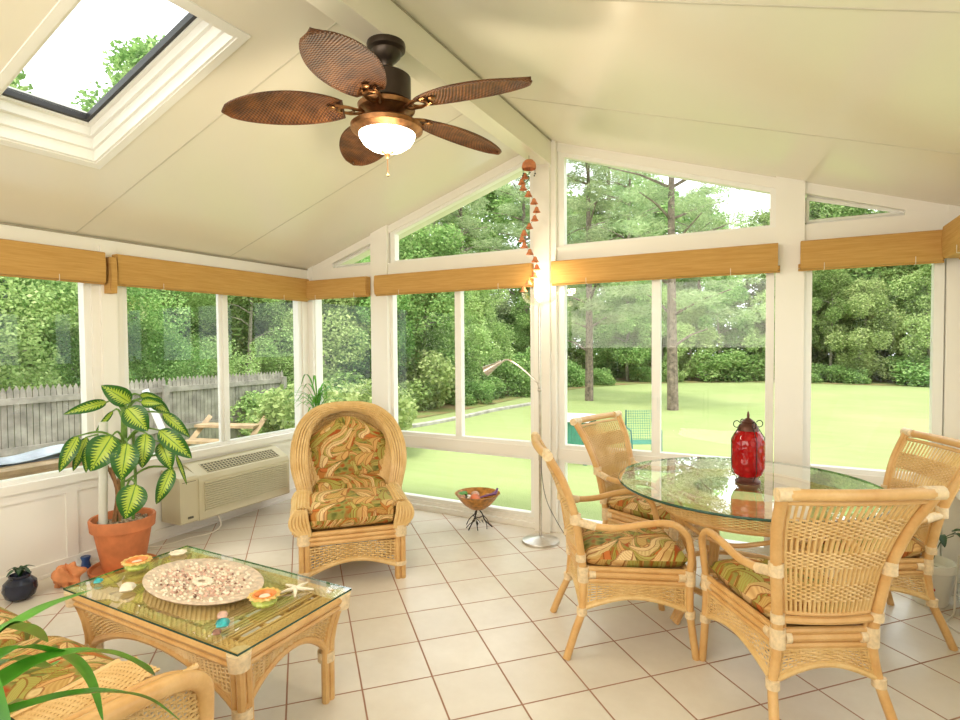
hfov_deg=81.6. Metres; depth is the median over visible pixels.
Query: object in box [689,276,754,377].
tree
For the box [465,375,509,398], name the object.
bush
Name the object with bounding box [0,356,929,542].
ground
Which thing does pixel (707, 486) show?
dining table
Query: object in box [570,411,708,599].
dining chair
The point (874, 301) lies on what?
tree
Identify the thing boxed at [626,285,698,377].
tree
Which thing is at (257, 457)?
vent
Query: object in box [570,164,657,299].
tree
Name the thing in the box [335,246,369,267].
window
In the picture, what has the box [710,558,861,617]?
seat cushion
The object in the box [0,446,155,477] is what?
board
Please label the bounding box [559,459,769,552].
window
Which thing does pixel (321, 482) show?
seat cushion
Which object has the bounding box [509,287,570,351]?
tree
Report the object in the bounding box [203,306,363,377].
bush
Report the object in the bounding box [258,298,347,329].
tree
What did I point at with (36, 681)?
seat cushion
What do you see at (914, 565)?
dining chair
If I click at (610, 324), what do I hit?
bush
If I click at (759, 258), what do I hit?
window shade
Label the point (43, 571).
baseboard
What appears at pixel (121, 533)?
plant
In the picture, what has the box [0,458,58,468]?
board
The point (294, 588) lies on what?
starfish
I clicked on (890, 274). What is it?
tree
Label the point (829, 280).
tree
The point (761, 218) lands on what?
tree
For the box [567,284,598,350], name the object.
tree
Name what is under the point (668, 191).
tree
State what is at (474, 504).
bowl
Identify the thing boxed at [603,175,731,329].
tree
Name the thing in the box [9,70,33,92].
tree
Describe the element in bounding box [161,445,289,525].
air conditioner
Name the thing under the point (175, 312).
tree
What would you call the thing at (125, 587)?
seashell
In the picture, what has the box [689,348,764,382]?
bush
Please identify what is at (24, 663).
spider plant
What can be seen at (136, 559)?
candle
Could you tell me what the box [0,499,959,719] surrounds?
floor
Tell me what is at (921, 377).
bush
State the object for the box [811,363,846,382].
bush
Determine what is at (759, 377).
bush
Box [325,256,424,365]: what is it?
tree
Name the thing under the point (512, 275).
window shade
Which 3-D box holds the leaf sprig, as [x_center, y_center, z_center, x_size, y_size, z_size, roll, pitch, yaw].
[-0.141,1.099,4.529,0.086,0.037,0.114,0,2,28]
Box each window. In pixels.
[0,283,93,485]
[122,286,302,457]
[314,285,371,403]
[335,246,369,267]
[390,162,532,262]
[390,287,533,445]
[404,445,533,516]
[558,152,775,246]
[558,273,774,460]
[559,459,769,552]
[803,260,944,478]
[805,195,903,223]
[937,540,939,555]
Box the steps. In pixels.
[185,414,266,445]
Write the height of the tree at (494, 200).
11.422 m
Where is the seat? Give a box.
[288,482,413,582]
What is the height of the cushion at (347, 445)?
0.440 m
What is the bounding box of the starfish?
[280,581,313,596]
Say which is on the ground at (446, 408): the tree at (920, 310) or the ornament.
the tree at (920, 310)
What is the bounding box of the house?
[0,277,205,413]
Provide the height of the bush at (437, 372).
2.071 m
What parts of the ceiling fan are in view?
blade, blade, blade, lamp shade, blade, blade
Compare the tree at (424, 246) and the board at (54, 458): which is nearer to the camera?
the board at (54, 458)
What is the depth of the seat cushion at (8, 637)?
2.00 m
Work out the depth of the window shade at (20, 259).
3.56 m
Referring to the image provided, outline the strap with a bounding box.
[104,257,117,293]
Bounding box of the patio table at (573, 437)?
[567,413,595,465]
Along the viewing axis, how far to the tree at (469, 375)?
17.72 m
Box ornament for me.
[51,561,87,587]
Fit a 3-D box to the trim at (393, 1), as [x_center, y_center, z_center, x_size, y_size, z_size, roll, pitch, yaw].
[-0.762,-1.217,1.992,5.161,0.822,5.466,0,2,28]
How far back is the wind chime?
4.13 m
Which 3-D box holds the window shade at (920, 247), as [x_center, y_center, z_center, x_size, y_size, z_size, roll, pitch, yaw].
[2.341,-0.652,3.357,0.729,0.191,0.078,0,2,28]
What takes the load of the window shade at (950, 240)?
attached to the wall
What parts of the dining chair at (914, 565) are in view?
seat frame, apron panel, armrest, leg, post, rail, rail, leg, post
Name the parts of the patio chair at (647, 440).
leg, backrest, seat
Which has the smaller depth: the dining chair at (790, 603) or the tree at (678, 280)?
the dining chair at (790, 603)
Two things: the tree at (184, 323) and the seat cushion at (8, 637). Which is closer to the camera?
the seat cushion at (8, 637)
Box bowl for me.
[455,487,499,530]
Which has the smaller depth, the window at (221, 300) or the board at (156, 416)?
the window at (221, 300)
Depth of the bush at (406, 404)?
9.20 m
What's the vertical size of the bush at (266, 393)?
1.371 m
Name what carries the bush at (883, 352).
on the ground at (446, 408)
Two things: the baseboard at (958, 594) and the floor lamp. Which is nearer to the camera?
the baseboard at (958, 594)
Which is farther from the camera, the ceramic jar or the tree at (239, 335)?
the tree at (239, 335)
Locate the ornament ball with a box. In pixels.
[470,494,479,498]
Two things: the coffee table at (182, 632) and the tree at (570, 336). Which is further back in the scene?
the tree at (570, 336)
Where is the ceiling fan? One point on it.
(384, 125)
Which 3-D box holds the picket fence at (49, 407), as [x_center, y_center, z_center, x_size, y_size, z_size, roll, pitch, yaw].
[-5.779,0.984,8.184,0.114,1.332,2.480,0,2,28]
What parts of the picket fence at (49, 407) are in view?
rail, rail, post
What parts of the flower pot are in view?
pot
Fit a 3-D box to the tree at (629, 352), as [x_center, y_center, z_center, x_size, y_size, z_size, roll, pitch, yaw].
[6.917,-1.503,25.983,3.353,5.070,3.353,-1,2,-30]
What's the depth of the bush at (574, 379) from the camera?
23.09 m
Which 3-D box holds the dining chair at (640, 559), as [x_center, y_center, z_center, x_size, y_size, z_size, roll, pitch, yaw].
[0.655,0.913,2.861,0.760,1.009,0.584,0,2,0]
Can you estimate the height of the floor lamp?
1.880 m
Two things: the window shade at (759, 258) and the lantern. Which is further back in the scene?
the window shade at (759, 258)
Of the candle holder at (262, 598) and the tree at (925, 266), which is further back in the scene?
the tree at (925, 266)
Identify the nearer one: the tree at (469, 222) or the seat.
the seat
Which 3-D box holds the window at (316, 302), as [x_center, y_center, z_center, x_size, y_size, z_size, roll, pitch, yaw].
[-1.333,-0.028,5.492,0.810,1.430,0.065,0,2,28]
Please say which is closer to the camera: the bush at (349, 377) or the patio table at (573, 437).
the patio table at (573, 437)
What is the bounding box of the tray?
[142,558,263,605]
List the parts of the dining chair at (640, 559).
rail, post, leg, post, rail, apron panel, leg, armrest, seat frame, apron panel, armrest, leg, leg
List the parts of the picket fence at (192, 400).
rail, rail, post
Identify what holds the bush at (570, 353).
on the ground at (446, 408)
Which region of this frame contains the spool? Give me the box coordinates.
[80,555,90,568]
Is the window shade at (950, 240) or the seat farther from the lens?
the seat
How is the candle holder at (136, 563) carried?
on the coffee table at (182, 632)
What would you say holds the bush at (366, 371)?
on the ground at (446, 408)
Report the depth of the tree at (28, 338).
8.45 m
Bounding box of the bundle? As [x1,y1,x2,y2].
[480,488,498,497]
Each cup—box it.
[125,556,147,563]
[252,589,276,598]
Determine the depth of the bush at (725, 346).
28.93 m
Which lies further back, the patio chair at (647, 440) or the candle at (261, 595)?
the patio chair at (647, 440)
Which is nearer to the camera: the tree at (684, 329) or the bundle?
the bundle
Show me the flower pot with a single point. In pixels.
(945, 569)
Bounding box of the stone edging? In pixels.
[412,402,530,427]
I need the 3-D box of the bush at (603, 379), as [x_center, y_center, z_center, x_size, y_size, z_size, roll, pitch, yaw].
[5.076,0.797,24.219,1.620,0.962,1.196,1,2,45]
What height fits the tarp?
0.098 m
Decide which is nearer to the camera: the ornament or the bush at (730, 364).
the ornament
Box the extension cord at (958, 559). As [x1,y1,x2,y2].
[945,556,959,633]
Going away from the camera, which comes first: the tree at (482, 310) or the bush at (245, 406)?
the bush at (245, 406)
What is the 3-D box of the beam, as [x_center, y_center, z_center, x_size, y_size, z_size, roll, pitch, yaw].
[-0.773,-1.549,1.982,0.125,0.210,5.456,0,2,28]
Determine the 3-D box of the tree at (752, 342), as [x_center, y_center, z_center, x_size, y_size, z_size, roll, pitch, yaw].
[13.725,-1.257,26.279,3.014,4.463,3.304,0,2,-1]
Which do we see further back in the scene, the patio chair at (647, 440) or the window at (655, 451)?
the patio chair at (647, 440)
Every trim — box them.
[0,0,551,269]
[322,210,921,268]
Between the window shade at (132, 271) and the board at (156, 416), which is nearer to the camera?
the window shade at (132, 271)
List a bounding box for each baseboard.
[0,488,295,592]
[956,583,959,601]
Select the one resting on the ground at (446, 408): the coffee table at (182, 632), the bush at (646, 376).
the bush at (646, 376)
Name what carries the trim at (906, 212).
attached to the wall at (791, 229)
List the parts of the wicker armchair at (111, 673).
arm panel, armrest, panel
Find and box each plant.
[0,590,179,719]
[58,385,191,578]
[281,374,354,411]
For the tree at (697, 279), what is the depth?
29.23 m
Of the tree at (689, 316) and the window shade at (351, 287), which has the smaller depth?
the window shade at (351, 287)
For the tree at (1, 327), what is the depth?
13.69 m
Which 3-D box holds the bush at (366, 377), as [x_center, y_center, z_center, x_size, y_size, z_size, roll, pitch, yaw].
[-3.158,1.016,14.499,2.001,1.381,2.711,-1,2,-30]
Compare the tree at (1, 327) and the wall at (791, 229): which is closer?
the wall at (791, 229)
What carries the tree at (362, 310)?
on the ground at (446, 408)
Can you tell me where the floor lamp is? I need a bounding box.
[482,293,565,548]
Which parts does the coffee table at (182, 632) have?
leg, apron panel, apron rail, frame, glass, leg, apron rail, apron panel, apron panel, leg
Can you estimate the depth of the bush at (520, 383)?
19.21 m
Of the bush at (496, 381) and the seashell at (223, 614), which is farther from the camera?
the bush at (496, 381)
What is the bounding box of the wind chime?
[518,159,540,291]
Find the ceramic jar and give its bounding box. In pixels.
[1,565,37,601]
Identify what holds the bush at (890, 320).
on the ground at (446, 408)
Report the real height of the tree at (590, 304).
9.265 m
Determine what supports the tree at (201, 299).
on the ground at (858, 426)
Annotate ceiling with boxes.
[0,0,959,268]
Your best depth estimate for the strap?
3.88 m
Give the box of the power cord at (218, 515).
[148,515,221,547]
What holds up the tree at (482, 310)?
on the ground at (446, 408)
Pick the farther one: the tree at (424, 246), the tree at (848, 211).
the tree at (848, 211)
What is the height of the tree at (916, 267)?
9.423 m
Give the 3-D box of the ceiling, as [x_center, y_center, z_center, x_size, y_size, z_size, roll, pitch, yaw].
[-0.673,-1.244,2.168,5.850,1.072,5.860,0,2,28]
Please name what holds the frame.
attached to the ceiling
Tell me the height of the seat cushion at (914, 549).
0.126 m
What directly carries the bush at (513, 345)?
on the ground at (446, 408)
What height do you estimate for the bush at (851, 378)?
0.901 m
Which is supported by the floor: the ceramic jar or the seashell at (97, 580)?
the ceramic jar
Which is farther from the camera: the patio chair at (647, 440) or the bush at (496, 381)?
the bush at (496, 381)
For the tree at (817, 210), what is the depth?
26.87 m
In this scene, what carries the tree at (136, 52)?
on the ground at (858, 426)
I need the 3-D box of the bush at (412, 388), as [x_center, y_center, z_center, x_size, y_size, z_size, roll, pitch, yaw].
[-2.568,0.985,15.156,2.533,1.252,2.343,-1,2,-26]
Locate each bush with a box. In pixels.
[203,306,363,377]
[217,309,371,376]
[230,390,277,434]
[236,379,364,437]
[256,383,365,412]
[272,366,366,390]
[326,379,418,430]
[354,372,401,390]
[355,374,435,410]
[398,349,454,410]
[445,380,496,405]
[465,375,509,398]
[474,318,528,373]
[489,360,530,397]
[491,347,530,388]
[507,323,585,374]
[567,359,584,387]
[568,322,649,377]
[580,367,615,385]
[600,324,678,377]
[629,365,664,382]
[662,368,687,381]
[686,321,735,374]
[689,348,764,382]
[723,324,815,376]
[735,359,774,380]
[753,335,829,375]
[811,319,899,380]
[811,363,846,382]
[828,367,872,383]
[867,320,926,379]
[884,355,929,386]
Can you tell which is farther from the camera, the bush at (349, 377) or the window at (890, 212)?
the bush at (349, 377)
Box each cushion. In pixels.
[0,607,36,647]
[0,636,146,715]
[308,487,395,529]
[309,416,385,478]
[313,474,385,492]
[581,524,687,567]
[607,494,692,519]
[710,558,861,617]
[803,518,924,557]
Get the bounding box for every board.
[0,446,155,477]
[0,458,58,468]
[0,463,82,479]
[142,389,164,428]
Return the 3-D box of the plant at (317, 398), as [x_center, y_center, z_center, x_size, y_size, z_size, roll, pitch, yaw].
[-1.503,0.748,5.145,0.617,1.221,0.660,0,2,24]
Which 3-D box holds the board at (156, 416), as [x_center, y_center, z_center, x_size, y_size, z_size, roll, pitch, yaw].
[-4.479,1.020,7.864,0.098,1.253,0.524,1,2,42]
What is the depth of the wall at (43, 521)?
3.87 m
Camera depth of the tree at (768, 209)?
32.39 m
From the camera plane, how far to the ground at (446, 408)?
22.85 m
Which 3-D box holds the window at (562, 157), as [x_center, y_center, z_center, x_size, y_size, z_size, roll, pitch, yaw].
[1.304,-1.249,4.041,1.530,0.758,0.065,0,2,28]
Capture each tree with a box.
[0,79,79,411]
[0,276,135,385]
[3,278,216,420]
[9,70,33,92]
[12,279,213,387]
[70,31,186,304]
[129,291,228,355]
[174,291,293,385]
[185,294,342,377]
[228,296,356,371]
[254,297,370,388]
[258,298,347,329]
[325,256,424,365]
[327,255,416,373]
[359,223,471,381]
[400,206,493,322]
[410,217,463,299]
[412,291,494,398]
[427,197,517,322]
[464,183,529,332]
[464,289,515,384]
[481,173,529,349]
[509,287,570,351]
[524,160,664,400]
[527,196,601,330]
[567,190,651,368]
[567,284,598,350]
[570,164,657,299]
[577,169,682,376]
[592,167,774,410]
[593,280,666,380]
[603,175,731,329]
[607,278,688,365]
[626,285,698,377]
[662,289,725,379]
[675,185,741,375]
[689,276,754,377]
[729,208,839,350]
[738,287,814,374]
[744,209,849,305]
[756,197,850,323]
[812,266,910,355]
[812,269,866,381]
[816,206,889,316]
[820,277,911,379]
[869,212,931,341]
[884,267,931,375]
[888,264,931,331]
[910,264,931,343]
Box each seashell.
[93,578,103,583]
[119,582,135,592]
[212,629,221,635]
[215,618,229,627]
[217,611,227,618]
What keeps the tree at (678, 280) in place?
on the ground at (446, 408)
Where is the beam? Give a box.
[306,0,550,164]
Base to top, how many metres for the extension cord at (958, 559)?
0.305 m
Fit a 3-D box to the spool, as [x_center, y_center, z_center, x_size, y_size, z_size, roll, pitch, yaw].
[-2.670,1.369,3.766,0.060,0.080,0.060,0,2,28]
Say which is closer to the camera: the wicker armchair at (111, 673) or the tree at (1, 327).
the wicker armchair at (111, 673)
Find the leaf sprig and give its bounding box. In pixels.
[459,491,467,495]
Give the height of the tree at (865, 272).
7.718 m
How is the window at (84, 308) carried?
in the wall at (43, 521)
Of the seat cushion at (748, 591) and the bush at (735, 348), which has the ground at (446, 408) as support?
the bush at (735, 348)
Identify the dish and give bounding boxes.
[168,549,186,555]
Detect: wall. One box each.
[0,224,308,576]
[307,140,959,595]
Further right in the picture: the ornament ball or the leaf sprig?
the ornament ball
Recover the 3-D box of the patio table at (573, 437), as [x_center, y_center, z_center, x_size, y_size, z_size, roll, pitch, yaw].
[1.396,1.234,8.825,0.800,0.688,0.800,0,2,22]
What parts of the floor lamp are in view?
lamp shade, reading arm, cord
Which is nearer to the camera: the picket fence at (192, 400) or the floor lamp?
the floor lamp
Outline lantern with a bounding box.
[731,411,765,485]
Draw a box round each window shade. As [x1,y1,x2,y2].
[0,239,105,284]
[112,254,308,301]
[306,276,370,299]
[374,263,533,295]
[551,243,779,285]
[798,230,944,270]
[941,215,959,258]
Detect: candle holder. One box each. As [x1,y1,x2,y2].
[121,555,152,571]
[247,587,280,608]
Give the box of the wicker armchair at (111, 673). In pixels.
[0,607,214,719]
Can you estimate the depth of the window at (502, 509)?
4.75 m
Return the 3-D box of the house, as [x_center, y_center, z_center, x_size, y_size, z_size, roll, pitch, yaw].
[-14.754,-1.145,16.929,6.800,5.200,10.600,0,2,28]
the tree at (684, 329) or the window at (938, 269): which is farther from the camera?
the tree at (684, 329)
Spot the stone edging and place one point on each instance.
(443, 420)
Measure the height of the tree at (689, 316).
4.319 m
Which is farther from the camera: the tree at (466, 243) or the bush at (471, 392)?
the tree at (466, 243)
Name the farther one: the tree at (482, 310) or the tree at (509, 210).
the tree at (509, 210)
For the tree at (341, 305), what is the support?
on the ground at (446, 408)
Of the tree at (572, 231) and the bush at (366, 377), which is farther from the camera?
the tree at (572, 231)
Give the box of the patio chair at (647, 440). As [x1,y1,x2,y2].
[624,410,662,451]
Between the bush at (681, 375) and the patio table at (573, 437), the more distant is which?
the bush at (681, 375)
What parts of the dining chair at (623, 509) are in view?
post, rail, post, armrest, seat frame, apron panel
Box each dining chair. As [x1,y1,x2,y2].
[531,432,699,660]
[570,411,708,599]
[698,486,948,719]
[798,428,959,650]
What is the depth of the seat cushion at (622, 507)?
3.49 m
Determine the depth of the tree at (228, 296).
16.10 m
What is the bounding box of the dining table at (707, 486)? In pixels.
[618,457,896,657]
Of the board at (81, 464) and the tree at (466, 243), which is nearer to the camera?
the board at (81, 464)
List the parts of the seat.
leg, seat frame, apron panel, leg, leg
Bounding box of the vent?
[199,449,279,471]
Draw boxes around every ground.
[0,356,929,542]
[406,372,923,417]
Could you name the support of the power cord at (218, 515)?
on the floor
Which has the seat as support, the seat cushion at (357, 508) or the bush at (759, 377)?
the seat cushion at (357, 508)
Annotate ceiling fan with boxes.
[221,27,531,176]
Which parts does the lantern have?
lid, glass globe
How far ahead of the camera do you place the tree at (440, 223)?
22.21 m
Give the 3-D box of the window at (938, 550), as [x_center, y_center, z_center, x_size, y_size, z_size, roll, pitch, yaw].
[2.440,1.051,3.510,0.720,0.505,0.065,0,2,28]
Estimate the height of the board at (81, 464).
0.035 m
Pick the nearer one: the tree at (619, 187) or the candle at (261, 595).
the candle at (261, 595)
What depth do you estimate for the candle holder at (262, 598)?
2.20 m
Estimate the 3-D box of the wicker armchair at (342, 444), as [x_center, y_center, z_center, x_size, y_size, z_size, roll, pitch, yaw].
[-1.015,0.860,4.287,0.834,1.041,0.719,-1,2,-17]
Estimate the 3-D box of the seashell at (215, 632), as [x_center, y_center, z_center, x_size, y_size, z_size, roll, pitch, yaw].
[-0.945,0.977,1.996,0.032,0.022,0.032,-1,2,-22]
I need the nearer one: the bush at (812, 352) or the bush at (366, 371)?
the bush at (366, 371)
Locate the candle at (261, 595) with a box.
[259,593,269,597]
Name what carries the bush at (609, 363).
on the ground at (446, 408)
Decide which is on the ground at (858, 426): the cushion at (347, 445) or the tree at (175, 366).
the tree at (175, 366)
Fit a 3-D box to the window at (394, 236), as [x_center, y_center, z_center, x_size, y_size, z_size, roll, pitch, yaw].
[-0.178,-1.263,4.833,1.450,0.761,0.065,0,2,28]
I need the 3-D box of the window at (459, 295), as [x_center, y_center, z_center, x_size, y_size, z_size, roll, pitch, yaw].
[-0.187,-0.018,4.868,1.480,1.430,0.085,0,2,28]
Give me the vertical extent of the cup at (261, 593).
0.020 m
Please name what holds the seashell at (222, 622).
on the coffee table at (182, 632)
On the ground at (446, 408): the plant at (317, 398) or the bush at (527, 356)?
the bush at (527, 356)
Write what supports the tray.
on the coffee table at (182, 632)
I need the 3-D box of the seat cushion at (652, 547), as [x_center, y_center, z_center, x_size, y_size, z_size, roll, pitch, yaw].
[0.749,0.950,2.862,0.500,0.126,0.456,0,2,0]
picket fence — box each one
[0,377,169,456]
[168,371,286,445]
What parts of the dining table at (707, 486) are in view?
leg, leg, ring frame, glass, leg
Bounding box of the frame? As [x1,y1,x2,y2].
[0,0,250,168]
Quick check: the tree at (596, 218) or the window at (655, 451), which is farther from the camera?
the tree at (596, 218)
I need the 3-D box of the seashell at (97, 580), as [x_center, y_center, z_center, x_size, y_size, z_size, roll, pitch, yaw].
[-1.673,0.968,2.437,0.036,0.024,0.035,-1,2,-22]
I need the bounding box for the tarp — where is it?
[0,444,63,466]
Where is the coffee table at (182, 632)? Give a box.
[63,545,351,719]
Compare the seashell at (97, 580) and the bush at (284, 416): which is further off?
the bush at (284, 416)
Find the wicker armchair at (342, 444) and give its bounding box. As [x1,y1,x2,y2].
[290,401,406,555]

